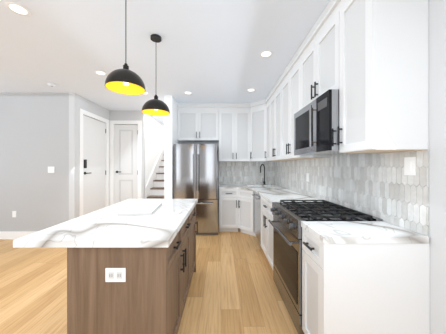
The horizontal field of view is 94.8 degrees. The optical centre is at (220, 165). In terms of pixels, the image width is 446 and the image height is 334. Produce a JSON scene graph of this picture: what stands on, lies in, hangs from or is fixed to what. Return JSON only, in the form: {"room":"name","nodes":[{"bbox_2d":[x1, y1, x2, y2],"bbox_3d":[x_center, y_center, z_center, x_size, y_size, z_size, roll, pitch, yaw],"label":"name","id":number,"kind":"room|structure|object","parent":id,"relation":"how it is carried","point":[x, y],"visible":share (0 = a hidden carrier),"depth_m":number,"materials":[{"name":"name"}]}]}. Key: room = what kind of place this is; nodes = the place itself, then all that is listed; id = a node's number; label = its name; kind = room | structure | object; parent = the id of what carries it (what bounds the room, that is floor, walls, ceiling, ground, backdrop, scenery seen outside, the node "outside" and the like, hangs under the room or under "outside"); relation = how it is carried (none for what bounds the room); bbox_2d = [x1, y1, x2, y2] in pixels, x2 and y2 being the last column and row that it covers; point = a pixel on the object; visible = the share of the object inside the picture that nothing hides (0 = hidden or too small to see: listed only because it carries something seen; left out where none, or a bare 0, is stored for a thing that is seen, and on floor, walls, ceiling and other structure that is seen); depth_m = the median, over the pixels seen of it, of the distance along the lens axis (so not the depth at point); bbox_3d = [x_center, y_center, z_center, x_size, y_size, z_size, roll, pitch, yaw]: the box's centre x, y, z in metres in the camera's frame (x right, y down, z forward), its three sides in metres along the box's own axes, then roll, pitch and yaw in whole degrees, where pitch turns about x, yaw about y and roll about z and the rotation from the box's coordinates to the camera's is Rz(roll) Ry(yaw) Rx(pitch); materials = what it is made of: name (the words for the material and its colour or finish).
{"room":"kitchen","nodes":[
{"label":"kitchen","id":0,"kind":"room"},
{"bbox_2d":[0,93,68,230],"bbox_3d":[-4.395,0.000,3.810,3.210,2.680,0.100,0,0,0],"label":"wall","id":1,"kind":"structure","parent":0,"point":[34,142],"depth_m":3.76,"materials":[{"name":"grey paint"}]},
{"bbox_2d":[12,211,16,216],"bbox_3d":[-3.784,0.882,3.754,0.072,0.115,0.008,0,0,0],"label":"outlet","id":2,"kind":"object","parent":1,"relation":"attached to","point":[14,213],"visible":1,"depth_m":3.75,"materials":[{"name":"white plastic"}]},
{"bbox_2d":[0,231,37,238],"bbox_3d":[-4.323,1.270,3.753,3.294,0.140,0.014,0,0,0],"label":"baseboard","id":3,"kind":"structure","parent":1,"relation":"attached to","point":[11,234],"depth_m":3.74,"materials":[{"name":"white paint"}]},
{"bbox_2d":[48,167,54,172],"bbox_3d":[-3.110,0.068,3.753,0.120,0.115,0.009,0,0,0],"label":"light switch","id":4,"kind":"object","parent":1,"relation":"attached to","point":[51,169],"visible":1,"depth_m":3.75,"materials":[{"name":"white plastic"}]},
{"bbox_2d":[69,93,109,219],"bbox_3d":[-2.740,0.000,4.405,0.100,2.680,1.290,0,0,0],"label":"wall","id":5,"kind":"structure","parent":0,"point":[77,102],"depth_m":3.79,"materials":[{"name":"grey paint"}]},
{"bbox_2d":[83,115,105,214],"bbox_3d":[-2.696,0.165,4.405,0.098,2.334,0.820,0,0,0],"label":"door","id":6,"kind":"structure","parent":5,"relation":"in","point":[94,164],"depth_m":4.35,"materials":[{"name":"white paint"}]},
{"bbox_2d":[80,108,141,215],"bbox_3d":[-2.353,0.122,4.473,0.875,2.435,1.155,0,0,0],"label":"door frame","id":7,"kind":"structure","parent":5,"relation":"attached to","point":[110,163],"depth_m":4.93,"materials":[{"name":"white paint"}]},
{"bbox_2d":[110,111,144,198],"bbox_3d":[-2.280,0.000,5.000,0.820,2.680,0.100,0,0,0],"label":"wall","id":8,"kind":"structure","parent":0,"point":[127,115],"depth_m":4.95,"materials":[{"name":"grey paint"}]},
{"bbox_2d":[114,125,137,203],"bbox_3d":[-2.295,0.165,4.956,0.580,2.334,0.098,0,0,0],"label":"door","id":9,"kind":"structure","parent":8,"relation":"in","point":[125,162],"depth_m":4.97,"materials":[{"name":"white paint"}]},
{"bbox_2d":[0,227,297,333],"bbox_3d":[-2.378,1.365,2.000,7.444,0.050,10.200,0,0,0],"label":"floor","id":10,"kind":"structure","parent":0,"point":[233,289],"depth_m":2.19,"materials":[{"name":"brown wood"}]},
{"bbox_2d":[61,199,197,333],"bbox_3d":[-0.587,0.901,1.891,0.598,0.878,1.437,0,0,0],"label":"kitchen island","id":11,"kind":"object","parent":10,"relation":"on","point":[129,274],"depth_m":1.18,"materials":[{"name":"wood"}]},
{"bbox_2d":[13,199,196,246],"bbox_3d":[-0.736,0.440,1.893,0.876,0.040,1.474,0,0,0],"label":"island countertop","id":12,"kind":"structure","parent":11,"relation":"on","point":[103,228],"depth_m":1.36,"materials":[{"name":"white stone"}]},
{"bbox_2d":[117,203,161,215],"bbox_3d":[-0.754,0.407,1.968,0.280,0.024,0.470,0,0,-6],"label":"tray","id":13,"kind":"object","parent":12,"relation":"on","point":[135,209],"visible":0.95,"depth_m":1.86,"materials":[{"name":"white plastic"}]},
{"bbox_2d":[145,146,163,198],"bbox_3d":[-1.475,0.345,5.785,0.782,1.990,2.421,0,0,0],"label":"stairs","id":14,"kind":"structure","parent":10,"relation":"on","point":[154,188],"depth_m":5.59,"materials":[{"name":"white paint"}]},
{"bbox_2d":[174,144,218,234],"bbox_3d":[-0.480,0.458,4.287,0.852,1.765,0.826,0,0,0],"label":"fridge","id":15,"kind":"object","parent":10,"relation":"on","point":[196,171],"visible":0.73,"depth_m":3.93,"materials":[{"name":"silver metal"}]},
{"bbox_2d":[219,208,234,231],"bbox_3d":[0.178,0.901,4.391,0.427,0.878,0.673,0,0,0],"label":"base cabinet","id":16,"kind":"object","parent":10,"relation":"on","point":[226,215],"depth_m":4.10,"materials":[{"name":"white paint"}]},
{"bbox_2d":[235,208,255,235],"bbox_3d":[0.767,0.901,4.275,0.950,0.878,0.905,0,0,0],"label":"base cabinet","id":17,"kind":"object","parent":10,"relation":"on","point":[244,217],"depth_m":3.99,"materials":[{"name":"white paint"}]},
{"bbox_2d":[252,191,260,244],"bbox_3d":[0.887,0.902,3.505,0.655,0.876,0.626,0,0,0],"label":"dishwasher","id":18,"kind":"object","parent":10,"relation":"on","point":[257,213],"visible":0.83,"depth_m":3.45,"materials":[{"name":"silver metal"}]},
{"bbox_2d":[261,208,273,269],"bbox_3d":[0.928,0.901,2.775,0.627,0.878,0.826,0,0,0],"label":"base cabinet","id":19,"kind":"object","parent":10,"relation":"on","point":[266,214],"depth_m":2.72,"materials":[{"name":"white paint"}]},
{"bbox_2d":[219,184,321,207],"bbox_3d":[0.597,0.440,3.541,1.274,0.040,2.357,0,0,0],"label":"countertop","id":20,"kind":"structure","parent":19,"relation":"on","point":[230,195],"depth_m":3.90,"materials":[{"name":"white stone"}]},
{"bbox_2d":[247,184,270,187],"bbox_3d":[0.820,0.554,4.380,0.544,0.213,0.385,0,0,0],"label":"sink","id":21,"kind":"object","parent":20,"relation":"in","point":[248,185],"depth_m":4.56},
{"bbox_2d":[260,164,265,184],"bbox_3d":[0.934,0.186,4.581,0.158,0.467,0.194,0,0,0],"label":"faucet","id":22,"kind":"object","parent":20,"relation":"on","point":[264,173],"visible":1,"depth_m":4.63,"materials":[{"name":"black metal"}]},
{"bbox_2d":[268,200,382,333],"bbox_3d":[0.882,0.863,1.960,0.700,0.955,0.796,0,0,0],"label":"range","id":23,"kind":"object","parent":10,"relation":"on","point":[288,218],"visible":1,"depth_m":1.79,"materials":[{"name":"silver metal"}]},
{"bbox_2d":[301,224,429,333],"bbox_3d":[0.927,0.901,1.389,0.629,0.878,0.338,0,0,0],"label":"base cabinet","id":24,"kind":"object","parent":10,"relation":"on","point":[365,277],"depth_m":1.22,"materials":[{"name":"white paint"}]},
{"bbox_2d":[301,221,428,239],"bbox_3d":[0.920,0.440,1.387,0.627,0.040,0.343,0,0,0],"label":"countertop","id":25,"kind":"structure","parent":24,"relation":"on","point":[326,230],"depth_m":1.33,"materials":[{"name":"white stone"}]},
{"bbox_2d":[145,114,163,186],"bbox_3d":[-1.920,0.000,6.025,0.100,2.680,1.950,0,0,0],"label":"wall","id":26,"kind":"structure","parent":0,"point":[154,136],"depth_m":5.52,"materials":[{"name":"white paint"}]},
{"bbox_2d":[0,0,329,124],"bbox_3d":[-2.378,-1.365,2.000,7.444,0.050,10.200,0,0,0],"label":"ceiling","id":27,"kind":"structure","parent":0,"point":[206,51],"depth_m":2.30,"materials":[{"name":"white paint"}]},
{"bbox_2d":[5,2,30,15],"bbox_3d":[-1.730,-1.335,1.750,0.164,0.005,0.164,0,0,0],"label":"recessed light","id":28,"kind":"object","parent":27,"relation":"in","point":[18,9],"visible":1,"depth_m":1.75,"materials":[{"name":"white plastic"}]},
{"bbox_2d":[47,83,56,86],"bbox_3d":[-2.760,-1.320,3.350,0.128,0.036,0.128,0,0,0],"label":"smoke detector","id":29,"kind":"object","parent":27,"relation":"attached to","point":[52,85],"visible":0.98,"depth_m":3.32,"materials":[{"name":"white paint"}]},
{"bbox_2d":[94,70,106,75],"bbox_3d":[-1.730,-1.335,2.950,0.164,0.005,0.164,0,0,0],"label":"recessed light","id":30,"kind":"object","parent":27,"relation":"in","point":[101,73],"visible":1,"depth_m":2.96,"materials":[{"name":"white plastic"}]},
{"bbox_2d":[105,0,145,94],"bbox_3d":[-0.705,-0.955,1.520,0.275,0.766,0.275,0,0,0],"label":"pendant light","id":31,"kind":"object","parent":27,"relation":"hanging from","point":[125,80],"visible":1,"depth_m":1.51,"materials":[{"name":"black metal"}]},
{"bbox_2d":[142,34,169,115],"bbox_3d":[-0.675,-0.946,2.130,0.280,0.785,0.280,0,0,0],"label":"pendant light","id":32,"kind":"object","parent":27,"relation":"hanging from","point":[155,106],"visible":1,"depth_m":2.09,"materials":[{"name":"black metal"}]},
{"bbox_2d":[259,50,272,57],"bbox_3d":[0.540,-1.335,2.450,0.164,0.005,0.164,0,0,0],"label":"recessed light","id":33,"kind":"object","parent":27,"relation":"in","point":[266,54],"visible":1,"depth_m":2.45,"materials":[{"name":"white plastic"}]},
{"bbox_2d":[164,96,180,198],"bbox_3d":[-1.005,0.000,5.450,0.150,2.680,3.100,0,0,0],"label":"wall","id":34,"kind":"structure","parent":0,"point":[170,129],"depth_m":3.90,"materials":[{"name":"white paint"}]},
{"bbox_2d":[181,142,274,183],"bbox_3d":[0.157,0.000,4.776,2.174,2.680,0.108,0,0,0],"label":"wall","id":35,"kind":"structure","parent":0,"point":[239,173],"depth_m":4.72,"materials":[{"name":"tile"}]},
{"bbox_2d":[178,108,216,141],"bbox_3d":[-0.489,-0.905,4.559,0.878,0.710,0.338,0,0,0],"label":"upper cabinet","id":36,"kind":"object","parent":35,"relation":"attached to","point":[194,124],"depth_m":4.40,"materials":[{"name":"white paint"}]},
{"bbox_2d":[217,108,232,161],"bbox_3d":[0.121,-0.680,4.559,0.456,1.160,0.338,0,0,0],"label":"upper cabinet","id":37,"kind":"object","parent":35,"relation":"attached to","point":[224,115],"depth_m":4.40,"materials":[{"name":"white paint"}]},
{"bbox_2d":[233,104,248,161],"bbox_3d":[0.456,-0.680,4.541,0.441,1.160,0.373,0,0,0],"label":"upper cabinet","id":38,"kind":"object","parent":35,"relation":"attached to","point":[240,111],"depth_m":4.40,"materials":[{"name":"white paint"}]},
{"bbox_2d":[275,0,445,333],"bbox_3d":[1.290,0.000,0.865,0.108,2.680,7.930,0,0,0],"label":"wall","id":39,"kind":"structure","parent":0,"point":[382,186],"depth_m":1.32,"materials":[{"name":"tile"}]},
{"bbox_2d":[249,100,280,161],"bbox_3d":[0.908,-0.680,4.395,0.667,1.160,0.665,0,0,0],"label":"upper cabinet","id":40,"kind":"object","parent":39,"relation":"attached to","point":[256,109],"depth_m":4.27,"materials":[{"name":"white paint"}]},
{"bbox_2d":[265,96,268,159],"bbox_3d":[1.055,-0.680,3.942,0.374,1.160,0.439,0,0,0],"label":"upper cabinet","id":41,"kind":"object","parent":39,"relation":"attached to","point":[267,98],"depth_m":4.04,"materials":[{"name":"white paint"}]},
{"bbox_2d":[269,88,276,159],"bbox_3d":[1.073,-0.680,3.431,0.338,1.160,0.815,0,0,0],"label":"upper cabinet","id":42,"kind":"object","parent":39,"relation":"attached to","point":[272,99],"depth_m":3.58,"materials":[{"name":"white paint"}]},
{"bbox_2d":[277,60,329,159],"bbox_3d":[1.073,-0.680,2.706,0.338,1.160,0.865,0,0,0],"label":"upper cabinet","id":43,"kind":"object","parent":39,"relation":"attached to","point":[287,90],"depth_m":2.81,"materials":[{"name":"white paint"}]},
{"bbox_2d":[297,8,332,111],"bbox_3d":[1.073,-0.925,1.950,0.338,0.670,0.760,0,0,0],"label":"upper cabinet","id":44,"kind":"object","parent":39,"relation":"attached to","point":[315,62],"depth_m":1.92,"materials":[{"name":"white paint"}]},
{"bbox_2d":[294,89,349,154],"bbox_3d":[1.013,-0.354,1.950,0.458,0.468,0.756,0,0,0],"label":"microwave","id":45,"kind":"object","parent":44,"relation":"attached to","point":[316,122],"visible":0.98,"depth_m":1.76,"materials":[{"name":"silver metal"}]},
{"bbox_2d":[333,0,428,152],"bbox_3d":[1.073,-0.680,1.427,0.338,1.160,0.400,0,0,0],"label":"upper cabinet","id":46,"kind":"object","parent":39,"relation":"attached to","point":[369,59],"depth_m":1.23,"materials":[{"name":"white paint"}]},
{"bbox_2d":[404,157,415,174],"bbox_3d":[1.230,0.001,1.338,0.009,0.118,0.075,0,0,0],"label":"light switch","id":47,"kind":"object","parent":39,"relation":"attached to","point":[409,165],"depth_m":1.33,"materials":[{"name":"white plastic"}]}
]}

